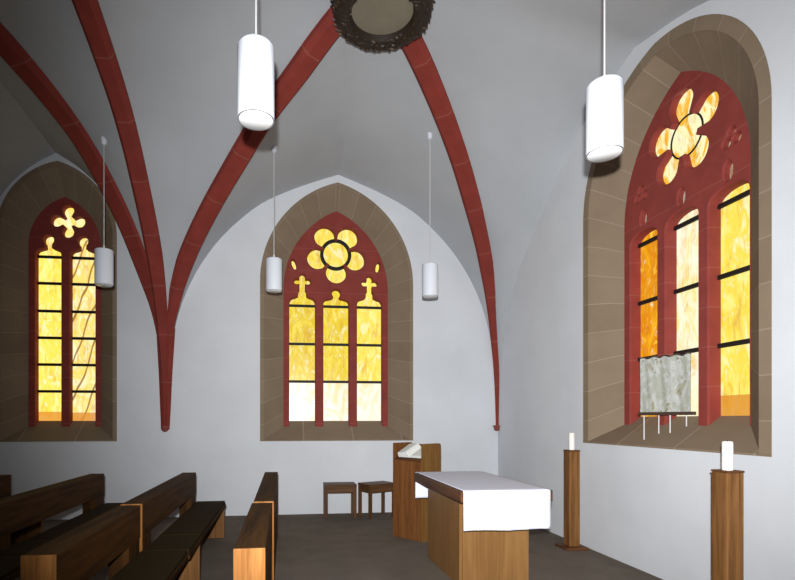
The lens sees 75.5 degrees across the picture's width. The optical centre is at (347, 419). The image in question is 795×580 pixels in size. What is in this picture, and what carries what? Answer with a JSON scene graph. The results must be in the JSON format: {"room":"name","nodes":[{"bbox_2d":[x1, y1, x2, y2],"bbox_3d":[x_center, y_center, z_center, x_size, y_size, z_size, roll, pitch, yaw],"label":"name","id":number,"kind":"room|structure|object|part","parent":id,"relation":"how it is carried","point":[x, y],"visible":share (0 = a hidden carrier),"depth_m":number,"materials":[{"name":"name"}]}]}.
{"room":"house of worship","nodes":[
{"label":"house of worship","id":0,"kind":"room"},
{"bbox_2d":[0,153,497,519],"bbox_3d":[-1.913,-1.650,8.279,8.840,6.300,0.600,0,0,-7],"label":"wall","id":1,"kind":"structure","parent":0,"point":[214,432],"depth_m":8.01,"materials":[{"name":"white paint"}]},
{"bbox_2d":[0,161,116,441],"bbox_3d":[-4.396,-1.788,7.900,1.710,4.225,0.466,0,0,-7],"label":"window","id":2,"kind":"structure","parent":1,"relation":"in","point":[58,328],"depth_m":7.92,"materials":[{"name":"glass"}]},
{"bbox_3d":[-4.665,-1.445,8.042,0.420,3.350,0.012,0,0,-7],"label":"stained glass","id":3,"kind":"part","parent":2,"relation":"part of","materials":[{"name":"yellow glass"}]},
{"bbox_3d":[-4.396,0.145,7.900,1.710,0.360,0.466,0,0,-7],"label":"sill","id":4,"kind":"part","parent":2,"relation":"part of","materials":[{"name":"stone"}]},
{"bbox_3d":[-4.376,-3.100,8.071,0.679,0.680,0.010,0,0,-7],"label":"rosette glass","id":5,"kind":"part","parent":2,"relation":"part of","materials":[{"name":"yellow glass"}]},
{"bbox_3d":[-4.164,-1.445,8.104,0.420,3.350,0.012,0,0,-7],"label":"stained glass","id":6,"kind":"part","parent":2,"relation":"part of","materials":[{"name":"yellow glass"}]},
{"bbox_2d":[0,22,174,429],"bbox_3d":[-3.291,-2.080,6.405,0.338,4.460,3.520,0,0,19],"label":"rib","id":7,"kind":"object","parent":1,"relation":"attached to","point":[12,52],"depth_m":6.43,"materials":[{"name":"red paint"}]},
{"bbox_2d":[72,0,168,431],"bbox_3d":[-2.401,-1.938,4.541,0.221,4.245,7.140,0,0,-7],"label":"vault rib","id":8,"kind":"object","parent":1,"relation":"attached to","point":[89,13],"depth_m":6.13,"materials":[{"name":"red paint"}]},
{"bbox_2d":[157,4,339,429],"bbox_3d":[-1.447,-2.089,6.525,4.274,4.478,0.260,0,0,44],"label":"rib","id":9,"kind":"object","parent":1,"relation":"attached to","point":[324,34],"depth_m":6.45,"materials":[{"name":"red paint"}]},
{"bbox_2d":[260,183,412,440],"bbox_3d":[-0.182,-1.740,8.418,2.470,4.150,0.466,0,0,-7],"label":"window","id":10,"kind":"structure","parent":1,"relation":"in","point":[336,342],"depth_m":8.48,"materials":[{"name":"glass"}]},
{"bbox_3d":[-0.761,-1.120,8.522,0.466,2.700,0.012,0,0,-7],"label":"stained glass","id":11,"kind":"part","parent":10,"relation":"part of","materials":[{"name":"yellow glass"}]},
{"bbox_3d":[-0.203,-1.120,8.590,0.466,2.700,0.012,0,0,-7],"label":"stained glass","id":12,"kind":"part","parent":10,"relation":"part of","materials":[{"name":"yellow glass"}]},
{"bbox_3d":[-0.202,-2.770,8.583,1.159,1.159,0.010,0,0,-7],"label":"rosette glass","id":13,"kind":"part","parent":10,"relation":"part of","materials":[{"name":"yellow glass"}]},
{"bbox_3d":[-0.182,0.150,8.418,2.470,0.370,0.466,0,0,-7],"label":"sill","id":14,"kind":"part","parent":10,"relation":"part of","materials":[{"name":"stone"}]},
{"bbox_3d":[0.354,-1.120,8.659,0.466,2.700,0.012,0,0,-7],"label":"stained glass","id":15,"kind":"part","parent":10,"relation":"part of","materials":[{"name":"yellow glass"}]},
{"bbox_2d":[11,512,662,579],"bbox_3d":[-0.799,1.550,1.665,9.440,0.100,14.000,0,0,-7],"label":"floor","id":16,"kind":"structure","parent":0,"point":[340,546],"depth_m":5.69,"materials":[{"name":"stone"}]},
{"bbox_2d":[0,475,42,541],"bbox_3d":[-3.879,1.085,5.045,0.530,0.830,2.580,0,0,-7],"label":"pew","id":17,"kind":"object","parent":16,"relation":"on","point":[30,531],"visible":0.16,"depth_m":6.25,"materials":[{"name":"brown wood"}]},
{"bbox_3d":[-4.058,0.800,5.004,0.165,0.260,2.518,0,0,-7],"label":"backrest","id":18,"kind":"part","parent":17,"relation":"part of","materials":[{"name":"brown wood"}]},
{"bbox_3d":[-3.955,1.308,6.292,0.352,0.385,0.055,0,0,-7],"label":"panel","id":19,"kind":"part","parent":17,"relation":"part of","materials":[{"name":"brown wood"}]},
{"bbox_2d":[0,473,121,554],"bbox_3d":[-2.769,1.081,5.141,0.530,0.838,2.500,0,0,-7],"label":"pew","id":20,"kind":"object","parent":16,"relation":"on","point":[22,510],"visible":0.43,"depth_m":4.79,"materials":[{"name":"brown wood"}]},
{"bbox_3d":[-2.811,1.215,4.029,0.146,0.570,0.277,0,0,-7],"label":"post","id":21,"kind":"part","parent":20,"relation":"part of","materials":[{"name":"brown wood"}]},
{"bbox_2d":[0,538,54,554],"bbox_3d":[-2.570,1.050,4.178,0.360,0.040,0.541,0,0,-7],"label":"seat cushion","id":22,"kind":"object","parent":20,"relation":"on","point":[30,544],"depth_m":4.12,"materials":[{"name":"black fabric"}]},
{"bbox_3d":[-2.948,0.796,5.100,0.165,0.268,2.438,0,0,-7],"label":"backrest","id":23,"kind":"part","parent":20,"relation":"part of","materials":[{"name":"brown wood"}]},
{"bbox_2d":[29,503,121,538],"bbox_3d":[-2.722,1.050,5.413,0.360,0.040,1.911,0,0,-7],"label":"seat cushion","id":24,"kind":"object","parent":20,"relation":"on","point":[98,509],"depth_m":5.18,"materials":[{"name":"black fabric"}]},
{"bbox_3d":[-3.073,1.215,6.163,0.146,0.570,0.277,0,0,-7],"label":"post","id":25,"kind":"part","parent":20,"relation":"part of","materials":[{"name":"brown wood"}]},
{"bbox_2d":[20,505,187,579],"bbox_3d":[-1.441,1.085,3.288,0.530,0.830,1.498,0,0,-7],"label":"pew","id":26,"kind":"object","parent":16,"relation":"on","point":[111,538],"visible":1,"depth_m":3.29,"materials":[{"name":"brown wood"}]},
{"bbox_3d":[-1.623,0.800,3.272,0.165,0.260,1.486,0,0,-7],"label":"backrest","id":27,"kind":"part","parent":26,"relation":"part of","materials":[{"name":"brown wood"}]},
{"bbox_3d":[-1.690,1.215,3.862,0.146,0.570,0.277,0,0,-7],"label":"post","id":28,"kind":"part","parent":26,"relation":"part of","materials":[{"name":"brown wood"}]},
{"bbox_2d":[110,550,186,579],"bbox_3d":[-1.362,1.050,3.298,0.360,0.040,1.498,0,0,-7],"label":"seat cushion","id":29,"kind":"object","parent":26,"relation":"on","point":[162,564],"depth_m":3.62,"materials":[{"name":"black fabric"}]},
{"bbox_3d":[-1.361,1.093,3.298,0.367,0.045,1.498,0,0,-7],"label":"seat","id":30,"kind":"part","parent":26,"relation":"part of","materials":[{"name":"brown wood"}]},
{"bbox_2d":[120,472,225,579],"bbox_3d":[-1.673,1.081,5.275,0.530,0.838,2.500,0,0,-7],"label":"pew","id":31,"kind":"object","parent":16,"relation":"on","point":[197,521],"visible":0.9,"depth_m":4.75,"materials":[{"name":"brown wood"}]},
{"bbox_3d":[-1.715,1.215,4.163,0.146,0.570,0.277,0,0,-7],"label":"post","id":32,"kind":"part","parent":31,"relation":"part of","materials":[{"name":"brown wood"}]},
{"bbox_3d":[-1.852,0.796,5.234,0.165,0.268,2.438,0,0,-7],"label":"backrest","id":33,"kind":"part","parent":31,"relation":"part of","materials":[{"name":"brown wood"}]},
{"bbox_2d":[143,534,199,553],"bbox_3d":[-1.475,1.050,4.313,0.360,0.040,0.541,0,0,-7],"label":"seat cushion","id":34,"kind":"object","parent":31,"relation":"on","point":[189,542],"depth_m":4.29,"materials":[{"name":"black fabric"}]},
{"bbox_3d":[-1.977,1.215,6.298,0.146,0.570,0.277,0,0,-7],"label":"post","id":35,"kind":"part","parent":31,"relation":"part of","materials":[{"name":"brown wood"}]},
{"bbox_3d":[-1.516,1.308,4.617,0.352,0.385,0.055,0,0,-7],"label":"panel","id":36,"kind":"part","parent":31,"relation":"part of","materials":[{"name":"brown wood"}]},
{"bbox_2d":[161,501,224,536],"bbox_3d":[-1.626,1.050,5.548,0.360,0.040,1.911,0,0,-7],"label":"seat cushion","id":37,"kind":"object","parent":31,"relation":"on","point":[200,516],"depth_m":5.33,"materials":[{"name":"black fabric"}]},
{"bbox_3d":[-1.593,1.093,5.285,0.367,0.045,2.500,0,0,-7],"label":"seat","id":38,"kind":"part","parent":31,"relation":"part of","materials":[{"name":"brown wood"}]},
{"bbox_3d":[-1.746,1.308,6.493,0.352,0.385,0.055,0,0,-7],"label":"panel","id":39,"kind":"part","parent":31,"relation":"part of","materials":[{"name":"brown wood"}]},
{"bbox_2d":[233,503,271,579],"bbox_3d":[-0.602,1.085,3.392,0.165,0.830,1.480,0,0,-7],"label":"pew","id":40,"kind":"object","parent":16,"relation":"on","point":[252,551],"visible":1,"depth_m":2.83,"materials":[{"name":"brown wood"}]},
{"bbox_3d":[-0.590,1.200,3.393,0.129,0.540,1.380,0,0,-7],"label":"panel","id":41,"kind":"part","parent":40,"relation":"part of","materials":[{"name":"brown wood"}]},
{"bbox_3d":[-0.690,1.215,4.101,0.165,0.570,0.050,0,0,-7],"label":"post","id":42,"kind":"part","parent":40,"relation":"part of","materials":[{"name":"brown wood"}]},
{"bbox_2d":[253,472,277,579],"bbox_3d":[-0.828,1.081,5.324,0.165,0.838,2.370,0,0,-7],"label":"pew","id":43,"kind":"object","parent":16,"relation":"on","point":[267,492],"visible":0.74,"depth_m":4.79,"materials":[{"name":"brown wood"}]},
{"bbox_3d":[-0.828,0.796,5.330,0.165,0.268,2.358,0,0,-7],"label":"rail","id":44,"kind":"part","parent":43,"relation":"part of","materials":[{"name":"brown wood"}]},
{"bbox_3d":[-0.816,1.200,5.325,0.129,0.540,2.270,0,0,-7],"label":"panel","id":45,"kind":"part","parent":43,"relation":"part of","materials":[{"name":"brown wood"}]},
{"bbox_3d":[-0.969,1.215,6.475,0.165,0.570,0.050,0,0,-7],"label":"post","id":46,"kind":"part","parent":43,"relation":"part of","materials":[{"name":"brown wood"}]},
{"bbox_2d":[323,482,356,518],"bbox_3d":[-0.123,1.240,7.894,0.490,0.520,0.340,0,0,-7],"label":"stool","id":47,"kind":"object","parent":16,"relation":"on","point":[328,487],"visible":1,"depth_m":7.75,"materials":[{"name":"brown wood"}]},
{"bbox_3d":[-0.358,1.254,8.011,0.045,0.492,0.045,0,0,-7],"label":"leg","id":48,"kind":"part","parent":47,"relation":"part of","materials":[{"name":"brown wood"}]},
{"bbox_3d":[-0.323,1.254,7.724,0.045,0.492,0.045,0,0,-7],"label":"leg","id":49,"kind":"part","parent":47,"relation":"part of","materials":[{"name":"brown wood"}]},
{"bbox_3d":[-0.123,0.994,7.894,0.490,0.028,0.340,0,0,-7],"label":"seat","id":50,"kind":"part","parent":47,"relation":"part of","materials":[{"name":"brown wood"}]},
{"bbox_3d":[0.077,1.254,8.064,0.045,0.492,0.045,0,0,-7],"label":"leg","id":51,"kind":"part","parent":47,"relation":"part of","materials":[{"name":"brown wood"}]},
{"bbox_3d":[0.113,1.254,7.777,0.045,0.492,0.045,0,0,-7],"label":"leg","id":52,"kind":"part","parent":47,"relation":"part of","materials":[{"name":"brown wood"}]},
{"bbox_2d":[358,481,392,518],"bbox_3d":[0.457,1.240,7.970,0.490,0.520,0.340,0,0,-31],"label":"stool","id":53,"kind":"object","parent":16,"relation":"on","point":[374,486],"visible":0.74,"depth_m":7.88,"materials":[{"name":"brown wood"}]},
{"bbox_3d":[0.194,1.254,7.981,0.045,0.492,0.045,0,0,-31],"label":"leg","id":54,"kind":"part","parent":53,"relation":"part of","materials":[{"name":"brown wood"}]},
{"bbox_3d":[0.343,1.254,7.733,0.045,0.492,0.045,0,0,-31],"label":"leg","id":55,"kind":"part","parent":53,"relation":"part of","materials":[{"name":"brown wood"}]},
{"bbox_3d":[0.457,0.994,7.970,0.490,0.028,0.340,0,0,-31],"label":"seat","id":56,"kind":"part","parent":53,"relation":"part of","materials":[{"name":"brown wood"}]},
{"bbox_3d":[0.571,1.254,8.207,0.045,0.492,0.045,0,0,-31],"label":"leg","id":57,"kind":"part","parent":53,"relation":"part of","materials":[{"name":"brown wood"}]},
{"bbox_2d":[393,442,440,541],"bbox_3d":[0.889,0.897,6.544,0.370,1.205,0.488,0,0,-43],"label":"lectern","id":58,"kind":"object","parent":16,"relation":"on","point":[410,513],"visible":0.77,"depth_m":6.41,"materials":[{"name":"brown wood"}]},
{"bbox_3d":[0.731,0.897,6.711,0.370,1.205,0.028,0,0,-43],"label":"panel","id":59,"kind":"part","parent":58,"relation":"part of","materials":[{"name":"brown wood"}]},
{"bbox_3d":[0.766,1.008,6.428,0.028,0.985,0.432,0,0,-43],"label":"panel","id":60,"kind":"part","parent":58,"relation":"part of","materials":[{"name":"brown wood"}]},
{"bbox_2d":[398,443,420,458],"bbox_3d":[0.870,0.390,6.513,0.291,0.184,0.380,0,0,-43],"label":"open book","id":61,"kind":"object","parent":58,"relation":"on","point":[413,450],"visible":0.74,"depth_m":6.50,"materials":[{"name":"white paper"}]},
{"bbox_3d":[1.047,0.897,6.377,0.370,1.205,0.028,0,0,-43],"label":"panel","id":62,"kind":"part","parent":58,"relation":"part of","materials":[{"name":"brown wood"}]},
{"bbox_2d":[414,473,552,579],"bbox_3d":[1.255,1.050,5.076,0.816,0.900,1.550,0,0,-7],"label":"altar table","id":63,"kind":"object","parent":16,"relation":"on","point":[460,554],"visible":0.69,"depth_m":4.62,"materials":[{"name":"brown wood"}]},
{"bbox_3d":[0.959,1.099,5.075,0.040,0.803,1.016,0,0,-7],"label":"panel","id":64,"kind":"part","parent":63,"relation":"part of","materials":[{"name":"brown wood"}]},
{"bbox_2d":[415,471,550,530],"bbox_3d":[1.250,0.759,5.075,0.768,0.339,1.597,0,0,-7],"label":"altar cloth","id":65,"kind":"object","parent":63,"relation":"on","point":[491,501],"visible":0.92,"depth_m":4.31,"materials":[{"name":"white fabric"}]},
{"bbox_3d":[1.336,1.099,4.622,0.622,0.803,0.050,0,0,-7],"label":"panel","id":66,"kind":"part","parent":63,"relation":"part of","materials":[{"name":"brown wood"}]},
{"bbox_2d":[555,450,588,550],"bbox_3d":[2.630,0.925,5.985,0.270,1.150,0.270,0,0,-7],"label":"candle stand","id":67,"kind":"object","parent":16,"relation":"on","point":[571,457],"visible":0.95,"depth_m":5.92,"materials":[{"name":"brown wood"}]},
{"bbox_2d":[569,433,574,449],"bbox_3d":[2.630,0.245,5.985,0.068,0.209,0.068,0,0,-7],"label":"candle","id":68,"kind":"object","parent":67,"relation":"on","point":[571,435],"visible":1,"depth_m":5.96,"materials":[{"name":"white wax"}]},
{"bbox_3d":[2.630,0.917,5.985,0.130,1.105,0.130,0,0,-7],"label":"post","id":69,"kind":"part","parent":67,"relation":"part of","materials":[{"name":"brown wood"}]},
{"bbox_3d":[2.630,1.485,5.985,0.270,0.030,0.270,0,0,-7],"label":"plate","id":70,"kind":"part","parent":67,"relation":"part of","materials":[{"name":"brown wood"}]},
{"bbox_2d":[711,469,744,579],"bbox_3d":[2.660,0.925,3.571,0.270,1.150,0.270,0,0,-7],"label":"candle stand","id":71,"kind":"object","parent":16,"relation":"on","point":[727,485],"visible":0.95,"depth_m":3.51,"materials":[{"name":"brown wood"}]},
{"bbox_2d":[721,440,733,469],"bbox_3d":[2.660,0.245,3.571,0.068,0.209,0.068,0,0,-7],"label":"candle","id":72,"kind":"object","parent":71,"relation":"on","point":[727,446],"visible":1,"depth_m":3.54,"materials":[{"name":"white wax"}]},
{"bbox_3d":[2.660,0.357,3.571,0.136,0.015,0.136,0,0,-7],"label":"plate","id":73,"kind":"part","parent":71,"relation":"part of","materials":[{"name":"brown wood"}]},
{"bbox_2d":[0,0,708,380],"bbox_3d":[-0.911,-2.065,1.349,8.540,4.430,13.400,0,0,-7],"label":"ceiling","id":74,"kind":"structure","parent":0,"point":[515,75],"depth_m":6.08,"materials":[{"name":"grey paint"}]},
{"bbox_2d":[94,136,113,287],"bbox_3d":[-2.971,-2.545,6.220,0.212,1.808,0.212,0,0,-7],"label":"pendant lamp","id":75,"kind":"object","parent":74,"relation":"hanging from","point":[103,257],"visible":1,"depth_m":6.14,"materials":[{"name":"white paint"}]},
{"bbox_3d":[-2.971,-1.863,6.220,0.212,0.436,0.212,0,0,-7],"label":"lamp shade","id":76,"kind":"part","parent":75,"relation":"part of","materials":[{"name":"white paint"}]},
{"bbox_2d":[95,283,112,286],"bbox_3d":[-2.971,-1.643,6.220,0.196,0.004,0.196,0,0,-7],"label":"diffuser","id":77,"kind":"object","parent":75,"relation":"attached to","point":[97,284],"depth_m":6.20,"materials":[{"name":"white glass"}]},
{"bbox_2d":[237,0,273,130],"bbox_3d":[-0.532,-2.704,2.960,0.212,1.933,0.212,0,0,-7],"label":"pendant lamp","id":78,"kind":"object","parent":74,"relation":"hanging from","point":[255,52],"visible":1,"depth_m":2.88,"materials":[{"name":"white paint"}]},
{"bbox_3d":[-0.532,-1.959,2.960,0.212,0.436,0.212,0,0,-7],"label":"lamp shade","id":79,"kind":"part","parent":78,"relation":"part of","materials":[{"name":"white paint"}]},
{"bbox_3d":[-0.532,-2.901,2.960,0.011,1.459,0.010,0,0,-7],"label":"rod","id":80,"kind":"part","parent":78,"relation":"part of","materials":[{"name":"white metal"}]},
{"bbox_2d":[239,110,272,129],"bbox_3d":[-0.532,-1.739,2.960,0.196,0.004,0.196,0,0,-7],"label":"diffuser","id":81,"kind":"object","parent":78,"relation":"attached to","point":[249,119],"depth_m":2.95,"materials":[{"name":"white glass"}]},
{"bbox_2d":[266,146,281,292],"bbox_3d":[-0.981,-2.688,6.800,0.212,1.948,0.212,0,0,-7],"label":"pendant lamp","id":82,"kind":"object","parent":74,"relation":"hanging from","point":[273,264],"visible":1,"depth_m":6.71,"materials":[{"name":"white paint"}]},
{"bbox_3d":[-0.981,-1.936,6.800,0.212,0.436,0.212,0,0,-7],"label":"lamp shade","id":83,"kind":"part","parent":82,"relation":"part of","materials":[{"name":"white paint"}]},
{"bbox_2d":[267,289,280,292],"bbox_3d":[-0.981,-1.716,6.800,0.196,0.004,0.196,0,0,-7],"label":"diffuser","id":84,"kind":"object","parent":82,"relation":"attached to","point":[268,290],"depth_m":6.76,"materials":[{"name":"white glass"}]},
{"bbox_2d":[330,0,435,51],"bbox_3d":[0.329,-4.033,4.878,1.007,0.434,0.999,0,0,-7],"label":"boss","id":85,"kind":"object","parent":74,"relation":"attached to","point":[369,25],"visible":1,"depth_m":4.96,"materials":[{"name":"brown stone"}]},
{"bbox_2d":[422,132,437,298],"bbox_3d":[1.099,-2.739,6.800,0.212,2.195,0.212,0,0,-7],"label":"pendant lamp","id":86,"kind":"object","parent":74,"relation":"hanging from","point":[430,269],"visible":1,"depth_m":6.71,"materials":[{"name":"white paint"}]},
{"bbox_3d":[1.099,-1.863,6.800,0.212,0.436,0.212,0,0,-7],"label":"lamp shade","id":87,"kind":"part","parent":86,"relation":"part of","materials":[{"name":"white paint"}]},
{"bbox_2d":[423,295,436,298],"bbox_3d":[1.099,-1.643,6.800,0.196,0.004,0.196,0,0,-7],"label":"diffuser","id":88,"kind":"object","parent":86,"relation":"attached to","point":[424,296],"depth_m":6.78,"materials":[{"name":"white glass"}]},
{"bbox_2d":[586,0,623,162],"bbox_3d":[1.592,-2.727,3.160,0.212,2.162,0.212,0,0,-7],"label":"pendant lamp","id":89,"kind":"object","parent":74,"relation":"hanging from","point":[604,94],"visible":1,"depth_m":3.08,"materials":[{"name":"white paint"}]},
{"bbox_3d":[1.592,-2.924,3.160,0.011,1.688,0.010,0,0,-7],"label":"rod","id":90,"kind":"part","parent":89,"relation":"part of","materials":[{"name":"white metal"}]},
{"bbox_2d":[587,146,621,161],"bbox_3d":[1.592,-1.648,3.160,0.196,0.004,0.196,0,0,-7],"label":"diffuser","id":91,"kind":"object","parent":89,"relation":"attached to","point":[594,153],"depth_m":3.15,"materials":[{"name":"white glass"}]},
{"bbox_3d":[1.592,-1.868,3.160,0.212,0.436,0.212,0,0,-7],"label":"lamp shade","id":92,"kind":"part","parent":89,"relation":"part of","materials":[{"name":"white paint"}]},
{"bbox_2d":[498,0,794,579],"bbox_3d":[3.588,-1.650,2.204,0.600,6.300,14.000,0,0,-7],"label":"wall","id":93,"kind":"structure","parent":0,"point":[649,510],"depth_m":5.13,"materials":[{"name":"white paint"}]},
{"bbox_2d":[401,36,499,430],"bbox_3d":[1.563,-2.088,6.986,0.260,4.546,4.029,0,0,32],"label":"vault rib","id":94,"kind":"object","parent":93,"relation":"attached to","point":[417,54],"depth_m":6.93,"materials":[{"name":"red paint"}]},
{"bbox_2d":[583,14,771,456],"bbox_3d":[3.180,-1.675,4.929,0.466,3.890,2.370,0,0,-7],"label":"window","id":95,"kind":"structure","parent":93,"relation":"in","point":[677,226],"depth_m":4.86,"materials":[{"name":"stone"}]},
{"bbox_3d":[3.289,-1.155,5.472,0.012,2.670,0.440,0,0,-7],"label":"stained glass","id":96,"kind":"part","parent":95,"relation":"part of","materials":[{"name":"orange glass"}]},
{"bbox_2d":[638,352,695,439],"bbox_3d":[3.115,-0.222,4.990,0.056,0.840,0.515,0,0,-31],"label":"relief panel","id":97,"kind":"object","parent":95,"relation":"on","point":[665,380],"visible":1,"depth_m":4.98,"materials":[{"name":"grey stone"}]},
{"bbox_3d":[2.995,0.069,5.152,0.011,0.259,0.012,0,0,-31],"label":"leg","id":98,"kind":"part","parent":97,"relation":"part of","materials":[{"name":"white metal"}]},
{"bbox_3d":[3.109,-0.626,5.001,0.034,0.032,0.470,0,0,-31],"label":"rail","id":99,"kind":"part","parent":97,"relation":"part of","materials":[{"name":"grey stone"}]},
{"bbox_3d":[3.115,-0.063,4.990,0.056,0.032,0.515,0,0,-31],"label":"rail","id":100,"kind":"part","parent":97,"relation":"part of","materials":[{"name":"brown metal"}]},
{"bbox_3d":[3.123,0.033,4.938,0.011,0.185,0.012,0,0,-31],"label":"leg","id":101,"kind":"part","parent":97,"relation":"part of","materials":[{"name":"white metal"}]},
{"bbox_3d":[3.180,0.093,4.929,0.466,0.354,2.370,0,0,-7],"label":"sill","id":102,"kind":"part","parent":95,"relation":"part of","materials":[{"name":"stone"}]},
{"bbox_3d":[3.353,-1.155,4.950,0.012,2.670,0.440,0,0,-7],"label":"stained glass","id":103,"kind":"part","parent":95,"relation":"part of","materials":[{"name":"beige glass"}]},
{"bbox_3d":[3.296,-2.750,4.943,0.010,0.900,0.899,0,0,-7],"label":"rosette glass","id":104,"kind":"part","parent":95,"relation":"part of","materials":[{"name":"yellow glass"}]},
{"bbox_3d":[3.352,-2.155,4.421,0.005,0.200,0.200,0,0,-7],"label":"stained glass","id":105,"kind":"part","parent":95,"relation":"part of","materials":[{"name":"beige glass"}]},
{"bbox_3d":[3.417,-1.155,4.429,0.012,2.670,0.440,0,0,-7],"label":"stained glass","id":106,"kind":"part","parent":95,"relation":"part of","materials":[{"name":"yellow glass"}]}
]}

